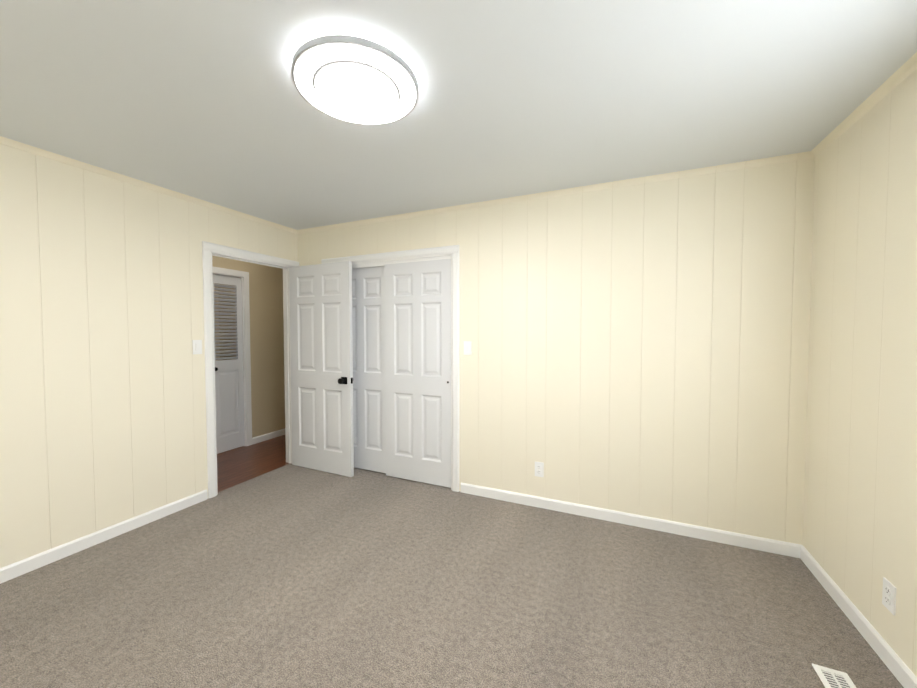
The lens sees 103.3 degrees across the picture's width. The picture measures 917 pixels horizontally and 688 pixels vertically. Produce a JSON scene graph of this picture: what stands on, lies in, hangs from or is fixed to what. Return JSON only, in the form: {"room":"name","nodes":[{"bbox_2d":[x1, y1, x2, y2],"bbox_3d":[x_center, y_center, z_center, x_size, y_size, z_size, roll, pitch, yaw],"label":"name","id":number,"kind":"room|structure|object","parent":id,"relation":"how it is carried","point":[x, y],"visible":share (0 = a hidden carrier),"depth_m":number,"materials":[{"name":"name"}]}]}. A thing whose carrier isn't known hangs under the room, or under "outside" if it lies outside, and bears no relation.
{"room":"empty bedroom","nodes":[
{"label":"empty bedroom","id":0,"kind":"room"},
{"bbox_2d":[0,144,297,567],"bbox_3d":[-2.162,0.065,2.913,0.100,2.440,5.100,1,2,24],"label":"wall","id":1,"kind":"structure","parent":0,"point":[102,400],"depth_m":2.36,"materials":[{"name":"paint"}]},
{"bbox_2d":[0,489,207,583],"bbox_3d":[-2.582,1.281,1.858,0.014,0.080,2.495,1,2,24],"label":"baseboard","id":2,"kind":"structure","parent":1,"relation":"attached to","point":[11,571],"depth_m":2.35,"materials":[{"name":"white wood"}]},
{"bbox_2d":[0,136,295,233],"bbox_3d":[-2.386,-1.116,2.201,0.032,0.032,3.390,1,2,24],"label":"crown molding","id":3,"kind":"structure","parent":1,"relation":"attached to","point":[4,141],"depth_m":2.47,"materials":[{"name":"paint"}]},
{"bbox_2d":[192,340,201,353],"bbox_3d":[-2.097,0.025,2.916,0.014,0.115,0.070,1,2,24],"label":"light switch","id":4,"kind":"object","parent":1,"relation":"attached to","point":[197,346],"visible":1,"depth_m":2.91,"materials":[{"name":"white plastic"}]},
{"bbox_2d":[202,241,298,497],"bbox_3d":[-1.931,0.202,3.438,0.134,2.130,0.963,1,2,24],"label":"door frame","id":5,"kind":"structure","parent":1,"relation":"attached to","point":[209,250],"depth_m":3.04,"materials":[{"name":"white wood"}]},
{"bbox_2d":[289,261,353,476],"bbox_3d":[-1.365,0.240,3.570,0.792,2.030,0.158,1,2,24],"label":"bedroom door","id":6,"kind":"structure","parent":1,"relation":"in","point":[321,346],"depth_m":3.54,"materials":[{"name":"white wood"}]},
{"bbox_2d":[212,256,284,437],"bbox_3d":[-2.855,0.034,3.819,0.100,2.440,4.200,1,2,24],"label":"wall","id":7,"kind":"structure","parent":0,"point":[267,347],"depth_m":4.51,"materials":[{"name":"beige paint"}]},
{"bbox_2d":[213,274,244,453],"bbox_3d":[-2.657,0.227,4.173,0.072,2.015,0.381,1,2,24],"label":"door","id":8,"kind":"structure","parent":7,"relation":"in","point":[229,394],"depth_m":4.20,"materials":[{"name":"white wood"}]},
{"bbox_2d":[213,267,251,445],"bbox_3d":[-2.687,0.192,4.185,0.116,2.100,0.535,1,2,24],"label":"door frame","id":9,"kind":"structure","parent":7,"relation":"attached to","point":[243,276],"depth_m":4.36,"materials":[{"name":"white wood"}]},
{"bbox_2d":[252,428,284,444],"bbox_3d":[-2.803,1.214,3.836,0.014,0.080,4.000,1,2,24],"label":"baseboard","id":10,"kind":"structure","parent":7,"relation":"attached to","point":[267,436],"depth_m":4.65,"materials":[{"name":"white wood"}]},
{"bbox_2d":[217,435,288,491],"bbox_3d":[-2.459,1.309,3.688,1.165,0.100,4.200,1,2,24],"label":"floor","id":11,"kind":"structure","parent":0,"point":[238,465],"depth_m":3.87,"materials":[{"name":"brown wood"}]},
{"bbox_2d":[0,463,903,687],"bbox_3d":[-0.306,1.375,1.756,4.335,0.100,4.400,1,2,24],"label":"floor carpet","id":12,"kind":"object","parent":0,"point":[290,575],"visible":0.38,"depth_m":1.85,"materials":[{"name":"grey carpet"}]},
{"bbox_2d":[812,663,855,687],"bbox_3d":[1.446,1.337,1.321,0.108,0.006,0.360,1,2,24],"label":"air vent register","id":13,"kind":"object","parent":12,"relation":"on","point":[830,678],"visible":1,"depth_m":1.45,"materials":[{"name":"white metal"}]},
{"bbox_2d":[0,0,916,229],"bbox_3d":[-0.677,-1.184,2.271,5.500,0.100,5.200,1,2,24],"label":"ceiling","id":14,"kind":"structure","parent":0,"point":[204,100],"depth_m":1.60,"materials":[{"name":"white paint"}]},
{"bbox_2d":[291,35,418,124],"bbox_3d":[-0.421,-1.078,1.516,0.510,0.060,0.510,1,2,24],"label":"ceiling light fixture","id":15,"kind":"object","parent":14,"relation":"attached to","point":[354,79],"visible":1,"depth_m":1.44,"materials":[{"name":"white"}]},
{"bbox_2d":[298,158,814,544],"bbox_3d":[0.226,0.060,3.062,4.150,2.440,0.100,1,2,24],"label":"wall","id":16,"kind":"structure","parent":0,"point":[642,349],"depth_m":2.54,"materials":[{"name":"paint"}]},
{"bbox_2d":[352,266,385,472],"bbox_3d":[-0.965,0.240,3.610,0.692,2.018,0.034,1,2,24],"label":"closet door","id":17,"kind":"structure","parent":16,"relation":"in","point":[368,340],"depth_m":3.56,"materials":[{"name":"white wood"}]},
{"bbox_2d":[321,245,458,491],"bbox_3d":[-0.669,0.208,3.454,1.516,2.118,0.120,1,2,24],"label":"trim","id":18,"kind":"structure","parent":16,"relation":"attached to","point":[407,256],"depth_m":3.13,"materials":[{"name":"white wood"}]},
{"bbox_2d":[385,259,450,487],"bbox_3d":[-0.370,0.251,3.304,0.692,2.018,0.034,1,2,24],"label":"closet door","id":19,"kind":"structure","parent":16,"relation":"in","point":[418,362],"depth_m":3.29,"materials":[{"name":"white wood"}]},
{"bbox_2d":[464,341,471,354],"bbox_3d":[0.075,0.035,3.066,0.070,0.115,0.014,1,2,24],"label":"light switch","id":20,"kind":"object","parent":16,"relation":"attached to","point":[467,347],"visible":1,"depth_m":3.06,"materials":[{"name":"white plastic"}]},
{"bbox_2d":[535,462,543,476],"bbox_3d":[0.634,0.987,2.854,0.070,0.115,0.010,1,2,24],"label":"outlet","id":21,"kind":"object","parent":16,"relation":"attached to","point":[539,469],"visible":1,"depth_m":2.85,"materials":[{"name":"white plastic"}]},
{"bbox_2d":[296,152,816,233],"bbox_3d":[0.200,-1.141,2.961,4.150,0.032,0.032,1,2,24],"label":"crown molding","id":22,"kind":"structure","parent":16,"relation":"attached to","point":[804,155],"depth_m":2.64,"materials":[{"name":"paint"}]},
{"bbox_2d":[461,483,795,557],"bbox_3d":[1.042,1.253,2.681,2.235,0.080,0.014,1,2,24],"label":"baseboard","id":23,"kind":"structure","parent":16,"relation":"attached to","point":[710,534],"depth_m":2.56,"materials":[{"name":"white wood"}]},
{"bbox_2d":[803,69,916,676],"bbox_3d":[1.468,0.145,0.549,0.150,2.440,3.700,1,2,24],"label":"wall","id":24,"kind":"structure","parent":0,"point":[860,520],"depth_m":1.66,"materials":[{"name":"paint"}]},
{"bbox_2d":[796,544,916,687],"bbox_3d":[1.399,1.323,0.636,0.014,0.080,3.470,1,2,24],"label":"baseboard","id":25,"kind":"structure","parent":24,"relation":"attached to","point":[900,670],"depth_m":1.66,"materials":[{"name":"white wood"}]},
{"bbox_2d":[808,52,916,158],"bbox_3d":[1.382,-1.059,0.541,0.032,0.032,3.390,1,2,24],"label":"crown molding","id":26,"kind":"structure","parent":24,"relation":"attached to","point":[896,78],"depth_m":1.66,"materials":[{"name":"paint"}]},
{"bbox_2d":[882,577,896,614],"bbox_3d":[1.790,1.048,1.510,0.010,0.115,0.070,1,2,24],"label":"outlet","id":27,"kind":"object","parent":24,"relation":"attached to","point":[889,596],"visible":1,"depth_m":1.50,"materials":[{"name":"white plastic"}]}
]}

